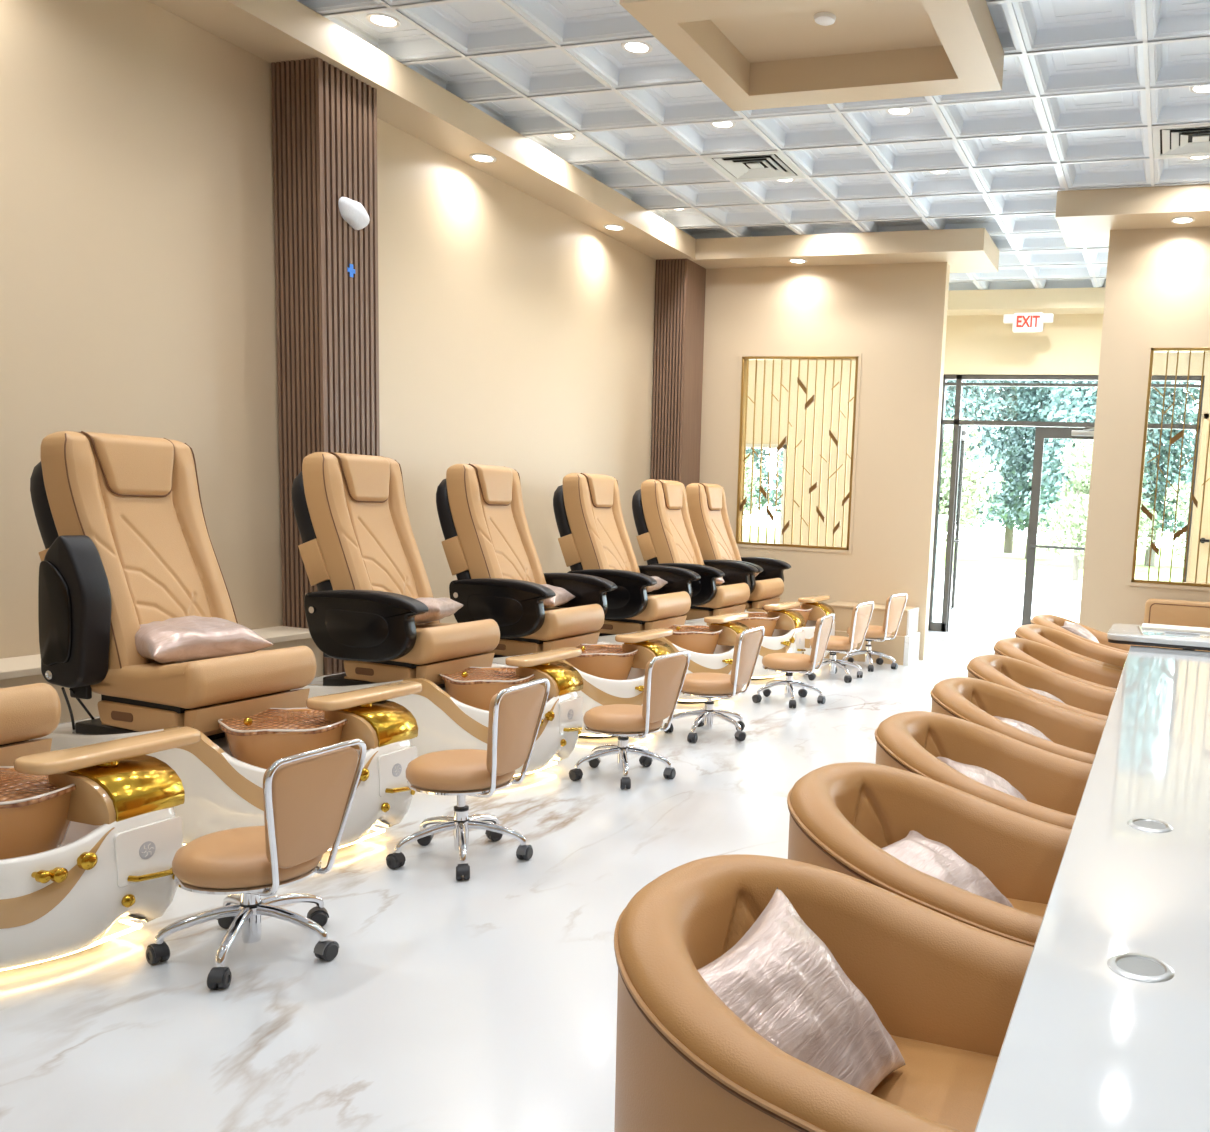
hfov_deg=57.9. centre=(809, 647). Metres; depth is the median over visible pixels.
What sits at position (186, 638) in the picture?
satin pillow
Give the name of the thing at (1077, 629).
satin pillow
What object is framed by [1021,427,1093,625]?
door
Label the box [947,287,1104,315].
trim
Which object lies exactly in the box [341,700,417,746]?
hood
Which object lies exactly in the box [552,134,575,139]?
recessed light
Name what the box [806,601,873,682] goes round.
stool
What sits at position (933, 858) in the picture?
satin pillow
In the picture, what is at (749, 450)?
tree
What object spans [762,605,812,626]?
bowl
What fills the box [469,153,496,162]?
recessed light
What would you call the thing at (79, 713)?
trim
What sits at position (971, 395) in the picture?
tree
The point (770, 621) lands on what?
bowl
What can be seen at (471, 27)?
ceiling
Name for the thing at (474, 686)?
bowl
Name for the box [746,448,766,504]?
tree
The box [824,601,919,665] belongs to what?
base cabinet
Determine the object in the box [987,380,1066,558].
tree
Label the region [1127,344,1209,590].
wall panel
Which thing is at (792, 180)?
recessed light
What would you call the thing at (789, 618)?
hood
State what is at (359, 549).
chair
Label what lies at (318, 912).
hood
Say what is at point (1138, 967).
cable grommet
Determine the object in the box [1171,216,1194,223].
recessed light
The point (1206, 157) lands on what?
diffuser
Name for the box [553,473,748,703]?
chair
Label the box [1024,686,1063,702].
satin pillow
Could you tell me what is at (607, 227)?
diffuser
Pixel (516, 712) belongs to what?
stool
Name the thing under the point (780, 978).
satin pillow
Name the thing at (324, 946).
hood
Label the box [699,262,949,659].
wall
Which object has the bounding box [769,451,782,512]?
tree
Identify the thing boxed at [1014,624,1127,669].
armchair
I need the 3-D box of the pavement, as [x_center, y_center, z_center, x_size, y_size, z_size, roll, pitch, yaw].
[6.062,-0.681,18.264,60.000,0.110,13.600,5,8,18]
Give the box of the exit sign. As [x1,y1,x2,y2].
[1003,312,1053,331]
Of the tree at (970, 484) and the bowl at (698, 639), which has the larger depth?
the tree at (970, 484)
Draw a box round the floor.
[0,631,1011,1131]
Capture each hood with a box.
[68,755,184,821]
[147,941,168,957]
[208,967,229,983]
[307,906,328,918]
[313,939,338,954]
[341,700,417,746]
[386,852,405,862]
[458,863,467,874]
[516,844,532,854]
[519,661,582,695]
[569,768,582,775]
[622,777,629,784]
[624,639,674,655]
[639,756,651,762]
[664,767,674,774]
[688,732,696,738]
[710,621,748,633]
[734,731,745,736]
[769,609,804,628]
[802,602,834,616]
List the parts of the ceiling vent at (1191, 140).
vane frame, vane frame, vane frame, plate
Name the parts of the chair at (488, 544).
arm, backrest, armrest, seat drawer, seat, calf panel, armrest, gold knob, tray arm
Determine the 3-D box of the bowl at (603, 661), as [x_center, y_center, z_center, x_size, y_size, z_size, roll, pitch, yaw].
[-1.241,0.134,6.271,0.450,0.315,0.447,5,8,18]
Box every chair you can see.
[0,683,200,970]
[30,431,421,850]
[290,452,582,776]
[436,463,674,738]
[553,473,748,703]
[632,479,805,679]
[686,483,834,656]
[1144,598,1209,651]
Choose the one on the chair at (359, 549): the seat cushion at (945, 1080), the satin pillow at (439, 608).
the satin pillow at (439, 608)
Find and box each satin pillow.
[135,616,273,663]
[415,597,462,622]
[540,584,574,606]
[647,576,667,591]
[698,887,905,1093]
[716,577,724,584]
[881,830,1013,907]
[936,757,1026,800]
[994,716,1051,741]
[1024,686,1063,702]
[1062,621,1098,642]
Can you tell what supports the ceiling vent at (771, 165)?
in the ceiling
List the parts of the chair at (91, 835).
calf panel, seat, gold knob, gold knob, gold knob, tray arm, gold knob, service panel, gold handle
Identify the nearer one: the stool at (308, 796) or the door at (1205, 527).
the stool at (308, 796)
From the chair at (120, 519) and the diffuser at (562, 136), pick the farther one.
the diffuser at (562, 136)
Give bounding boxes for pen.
[1164,631,1199,634]
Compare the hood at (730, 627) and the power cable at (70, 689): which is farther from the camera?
the hood at (730, 627)
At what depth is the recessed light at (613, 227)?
8.87 m
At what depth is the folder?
5.83 m
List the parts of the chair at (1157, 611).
backrest, seat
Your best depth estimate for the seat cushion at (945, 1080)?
1.79 m
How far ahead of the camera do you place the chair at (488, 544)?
6.19 m
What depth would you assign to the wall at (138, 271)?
5.61 m
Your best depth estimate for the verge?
34.43 m
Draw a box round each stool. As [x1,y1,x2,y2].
[146,739,365,988]
[386,678,549,879]
[569,650,689,788]
[663,626,764,742]
[752,613,834,707]
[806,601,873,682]
[840,593,907,671]
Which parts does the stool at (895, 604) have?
leg, seat, leg, leg, frame, backrest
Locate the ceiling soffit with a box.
[620,0,1003,110]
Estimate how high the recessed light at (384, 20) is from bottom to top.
0.010 m
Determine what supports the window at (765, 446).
in the wall at (975, 344)
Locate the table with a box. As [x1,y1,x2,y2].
[1107,623,1209,650]
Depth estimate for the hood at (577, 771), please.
5.25 m
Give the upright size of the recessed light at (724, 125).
0.010 m
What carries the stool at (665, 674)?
on the floor
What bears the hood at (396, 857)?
attached to the stool at (516, 712)
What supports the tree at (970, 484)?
on the pavement
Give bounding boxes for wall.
[0,0,655,658]
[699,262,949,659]
[746,314,1209,581]
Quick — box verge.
[742,526,1184,581]
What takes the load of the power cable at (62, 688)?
hanging from the chair at (120, 519)
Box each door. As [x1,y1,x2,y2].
[947,426,972,631]
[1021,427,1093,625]
[1188,413,1209,583]
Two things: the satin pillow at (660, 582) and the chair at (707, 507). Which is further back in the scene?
the chair at (707, 507)
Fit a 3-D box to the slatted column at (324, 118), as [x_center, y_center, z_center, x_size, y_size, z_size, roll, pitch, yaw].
[-2.762,-1.362,6.126,0.330,3.630,0.450,5,8,18]
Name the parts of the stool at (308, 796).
leg, leg, leg, seat, leg, leg, frame, backrest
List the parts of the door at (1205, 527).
handle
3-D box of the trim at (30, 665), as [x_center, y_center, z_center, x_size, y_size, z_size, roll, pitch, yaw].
[-4.232,0.371,2.122,0.330,0.032,8.410,5,8,18]
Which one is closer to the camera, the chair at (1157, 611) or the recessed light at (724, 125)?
the recessed light at (724, 125)
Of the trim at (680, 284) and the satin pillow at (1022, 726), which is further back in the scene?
the trim at (680, 284)
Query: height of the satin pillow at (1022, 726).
0.206 m
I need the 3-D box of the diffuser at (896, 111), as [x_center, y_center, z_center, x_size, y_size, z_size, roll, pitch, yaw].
[0.571,-3.414,6.763,0.128,0.006,0.128,5,8,18]
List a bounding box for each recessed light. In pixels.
[366,12,400,27]
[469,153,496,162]
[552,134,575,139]
[603,224,624,230]
[621,41,651,53]
[710,121,734,128]
[775,179,795,182]
[788,258,806,263]
[886,108,912,115]
[929,171,949,173]
[997,136,1022,141]
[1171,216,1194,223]
[1188,156,1209,159]
[1189,86,1209,93]
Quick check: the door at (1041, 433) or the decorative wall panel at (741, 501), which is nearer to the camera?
the decorative wall panel at (741, 501)
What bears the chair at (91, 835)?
on the floor
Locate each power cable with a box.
[61,687,74,729]
[69,688,94,718]
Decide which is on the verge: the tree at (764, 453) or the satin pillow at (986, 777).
the tree at (764, 453)
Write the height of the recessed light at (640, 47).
0.010 m
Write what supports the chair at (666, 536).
on the floor
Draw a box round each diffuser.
[371,16,395,25]
[473,155,492,161]
[555,134,572,138]
[606,226,621,229]
[625,43,647,51]
[713,122,731,126]
[791,260,804,262]
[889,109,908,113]
[1000,136,1018,140]
[1174,218,1191,222]
[1190,156,1208,158]
[1193,86,1209,91]
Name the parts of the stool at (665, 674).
leg, leg, seat, leg, leg, leg, frame, backrest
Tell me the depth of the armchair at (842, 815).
2.63 m
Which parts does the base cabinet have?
marble panel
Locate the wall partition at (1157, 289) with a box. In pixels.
[1079,226,1209,633]
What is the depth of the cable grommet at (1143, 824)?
2.25 m
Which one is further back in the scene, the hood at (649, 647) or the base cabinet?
the base cabinet
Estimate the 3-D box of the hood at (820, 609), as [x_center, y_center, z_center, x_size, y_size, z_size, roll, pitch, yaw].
[0.080,-0.330,9.459,0.243,0.138,0.220,5,8,18]
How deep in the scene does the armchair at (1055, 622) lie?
6.93 m
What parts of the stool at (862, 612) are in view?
leg, seat, leg, leg, frame, backrest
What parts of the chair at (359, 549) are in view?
arm, armrest, backrest, seat drawer, seat mount, seat, calf panel, tray arm, gold knob, gold knob, service panel, gold handle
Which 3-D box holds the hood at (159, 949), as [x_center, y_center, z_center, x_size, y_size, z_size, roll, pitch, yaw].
[-1.891,0.872,3.086,0.062,0.031,0.036,8,9,35]
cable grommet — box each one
[1107,953,1173,982]
[1127,818,1172,832]
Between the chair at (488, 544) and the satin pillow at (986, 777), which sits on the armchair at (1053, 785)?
the satin pillow at (986, 777)
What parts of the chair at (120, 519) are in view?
arm, armrest, backrest, seat drawer, seat mount, seat, calf panel, tray arm, gold knob, gold knob, service panel, gold handle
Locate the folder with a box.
[1141,623,1209,633]
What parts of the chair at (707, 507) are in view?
backrest, seat drawer, armrest, seat, calf panel, armrest, tray arm, service panel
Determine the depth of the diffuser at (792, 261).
9.80 m
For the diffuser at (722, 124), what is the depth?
7.15 m
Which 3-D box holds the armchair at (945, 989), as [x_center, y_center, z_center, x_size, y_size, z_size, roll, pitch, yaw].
[0.055,0.795,1.738,0.752,0.771,0.745,5,8,18]
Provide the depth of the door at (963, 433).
12.88 m
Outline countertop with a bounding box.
[975,645,1209,1131]
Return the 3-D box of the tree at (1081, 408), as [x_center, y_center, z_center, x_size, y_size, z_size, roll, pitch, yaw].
[7.898,-7.274,28.866,3.586,10.296,3.568,1,8,-10]
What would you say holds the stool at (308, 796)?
on the floor
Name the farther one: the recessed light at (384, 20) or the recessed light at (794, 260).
the recessed light at (794, 260)
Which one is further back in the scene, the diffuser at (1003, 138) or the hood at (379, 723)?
the diffuser at (1003, 138)
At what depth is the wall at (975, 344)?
12.58 m
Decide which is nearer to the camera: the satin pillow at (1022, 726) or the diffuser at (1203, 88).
the satin pillow at (1022, 726)
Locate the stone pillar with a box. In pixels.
[934,515,947,586]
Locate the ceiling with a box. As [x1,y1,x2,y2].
[297,0,1209,289]
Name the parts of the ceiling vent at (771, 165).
vane frame, vane frame, vane frame, plate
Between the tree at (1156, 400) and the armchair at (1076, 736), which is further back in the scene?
the tree at (1156, 400)
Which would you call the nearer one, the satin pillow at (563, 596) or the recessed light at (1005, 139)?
the satin pillow at (563, 596)
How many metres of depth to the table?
5.47 m
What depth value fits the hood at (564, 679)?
5.29 m
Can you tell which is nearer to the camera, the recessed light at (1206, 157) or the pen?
the pen
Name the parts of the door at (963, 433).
frame, pane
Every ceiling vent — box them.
[702,152,805,181]
[1152,124,1209,157]
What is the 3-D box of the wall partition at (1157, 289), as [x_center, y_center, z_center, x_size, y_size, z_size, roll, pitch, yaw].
[3.386,-1.372,8.220,2.335,3.650,0.140,5,8,18]
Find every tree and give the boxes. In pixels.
[743,448,766,518]
[745,448,772,510]
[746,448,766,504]
[746,448,770,507]
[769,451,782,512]
[769,452,782,502]
[939,380,1010,529]
[939,417,1004,544]
[974,380,1048,552]
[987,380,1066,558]
[1022,381,1151,567]
[1037,439,1161,580]
[1141,381,1199,565]
[1164,480,1190,560]
[1171,444,1194,530]
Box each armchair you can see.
[614,854,1033,1131]
[787,762,1070,946]
[875,711,1091,828]
[930,677,1105,763]
[967,654,1114,720]
[993,637,1121,691]
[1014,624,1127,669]
[1031,614,1149,652]
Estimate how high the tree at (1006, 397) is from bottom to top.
10.899 m
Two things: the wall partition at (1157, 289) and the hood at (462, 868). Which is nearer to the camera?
the hood at (462, 868)
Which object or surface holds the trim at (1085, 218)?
attached to the wall partition at (1157, 289)
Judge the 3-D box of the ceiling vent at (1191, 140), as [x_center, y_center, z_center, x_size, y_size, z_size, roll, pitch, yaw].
[2.494,-3.247,6.778,0.582,0.036,0.582,5,8,18]
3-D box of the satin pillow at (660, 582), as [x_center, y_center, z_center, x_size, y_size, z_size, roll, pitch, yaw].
[-1.208,-0.452,7.645,0.270,0.135,0.374,4,8,13]
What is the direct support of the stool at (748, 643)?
on the floor
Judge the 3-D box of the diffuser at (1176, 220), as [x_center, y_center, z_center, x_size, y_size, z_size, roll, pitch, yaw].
[2.776,-3.176,7.906,0.128,0.006,0.128,5,8,18]
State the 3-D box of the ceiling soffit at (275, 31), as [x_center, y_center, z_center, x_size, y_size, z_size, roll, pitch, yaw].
[-1.915,-2.945,3.835,3.090,0.186,13.850,5,8,18]
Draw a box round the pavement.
[932,569,1081,636]
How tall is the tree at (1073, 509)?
3.199 m
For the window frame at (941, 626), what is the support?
in the wall at (975, 344)
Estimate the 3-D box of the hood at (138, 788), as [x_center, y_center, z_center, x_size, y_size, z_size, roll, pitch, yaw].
[-2.052,0.411,3.172,0.243,0.138,0.220,5,8,18]
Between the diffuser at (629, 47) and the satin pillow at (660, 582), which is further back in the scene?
the satin pillow at (660, 582)
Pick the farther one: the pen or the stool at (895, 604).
the stool at (895, 604)
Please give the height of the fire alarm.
0.156 m
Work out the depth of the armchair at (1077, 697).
4.83 m
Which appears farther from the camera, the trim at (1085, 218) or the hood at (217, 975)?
the trim at (1085, 218)
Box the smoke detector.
[814,12,835,25]
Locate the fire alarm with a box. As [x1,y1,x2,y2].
[338,197,369,229]
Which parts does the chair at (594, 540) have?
backrest, armrest, arm, seat drawer, seat, calf panel, armrest, tray arm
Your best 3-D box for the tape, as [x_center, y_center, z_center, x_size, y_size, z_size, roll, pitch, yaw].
[-2.569,-2.115,5.966,0.002,0.070,0.060,5,8,18]
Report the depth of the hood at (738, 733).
6.29 m
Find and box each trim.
[0,626,311,679]
[0,638,322,722]
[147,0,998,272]
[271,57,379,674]
[322,0,1209,289]
[650,259,705,487]
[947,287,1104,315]
[1055,184,1209,246]
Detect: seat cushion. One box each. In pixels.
[871,1035,997,1131]
[1007,898,1046,916]
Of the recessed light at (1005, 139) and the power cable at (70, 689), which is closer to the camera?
the power cable at (70, 689)
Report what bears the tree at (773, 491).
on the verge
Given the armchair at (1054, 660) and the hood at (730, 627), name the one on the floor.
the armchair at (1054, 660)
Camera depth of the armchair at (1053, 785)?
3.37 m
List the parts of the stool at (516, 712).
leg, leg, seat, leg, leg, leg, frame, backrest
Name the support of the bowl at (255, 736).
on the chair at (120, 519)
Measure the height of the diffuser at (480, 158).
0.006 m
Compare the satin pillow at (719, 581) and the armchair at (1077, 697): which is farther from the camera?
the satin pillow at (719, 581)
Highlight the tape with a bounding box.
[347,264,354,276]
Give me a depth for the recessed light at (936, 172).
7.95 m
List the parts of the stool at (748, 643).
leg, leg, seat, leg, leg, frame, backrest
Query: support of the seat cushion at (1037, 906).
on the armchair at (842, 815)
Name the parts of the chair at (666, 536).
backrest, armrest, seat drawer, arm, seat, calf panel, armrest, tray arm, service panel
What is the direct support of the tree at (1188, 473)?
on the verge
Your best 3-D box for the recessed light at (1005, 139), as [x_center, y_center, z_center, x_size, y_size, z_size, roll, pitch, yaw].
[1.343,-3.430,7.147,0.176,0.010,0.176,5,8,18]
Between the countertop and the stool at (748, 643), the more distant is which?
the stool at (748, 643)
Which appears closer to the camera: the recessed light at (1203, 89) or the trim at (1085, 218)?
the recessed light at (1203, 89)
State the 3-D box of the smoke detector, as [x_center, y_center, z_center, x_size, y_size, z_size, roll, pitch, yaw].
[0.076,-3.108,5.271,0.110,0.030,0.110,5,8,18]
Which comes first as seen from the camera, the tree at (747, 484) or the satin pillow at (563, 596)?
the satin pillow at (563, 596)
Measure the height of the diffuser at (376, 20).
0.006 m
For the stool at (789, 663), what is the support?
on the floor
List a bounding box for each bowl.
[0,766,75,858]
[218,707,347,768]
[439,666,534,710]
[565,644,638,679]
[665,625,722,653]
[735,612,779,636]
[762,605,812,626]
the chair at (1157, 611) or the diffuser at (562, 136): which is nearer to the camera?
the diffuser at (562, 136)
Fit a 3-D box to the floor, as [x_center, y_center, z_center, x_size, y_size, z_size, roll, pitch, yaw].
[-0.460,0.786,4.924,10.600,0.100,16.000,5,8,18]
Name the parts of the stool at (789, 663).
leg, leg, seat, leg, leg, frame, backrest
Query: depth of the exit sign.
11.43 m
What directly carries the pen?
on the table
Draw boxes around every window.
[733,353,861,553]
[746,444,786,543]
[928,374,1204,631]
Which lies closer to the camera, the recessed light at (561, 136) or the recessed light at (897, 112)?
the recessed light at (897, 112)
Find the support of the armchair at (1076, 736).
on the floor
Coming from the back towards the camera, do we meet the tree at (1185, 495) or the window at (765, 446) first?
the tree at (1185, 495)

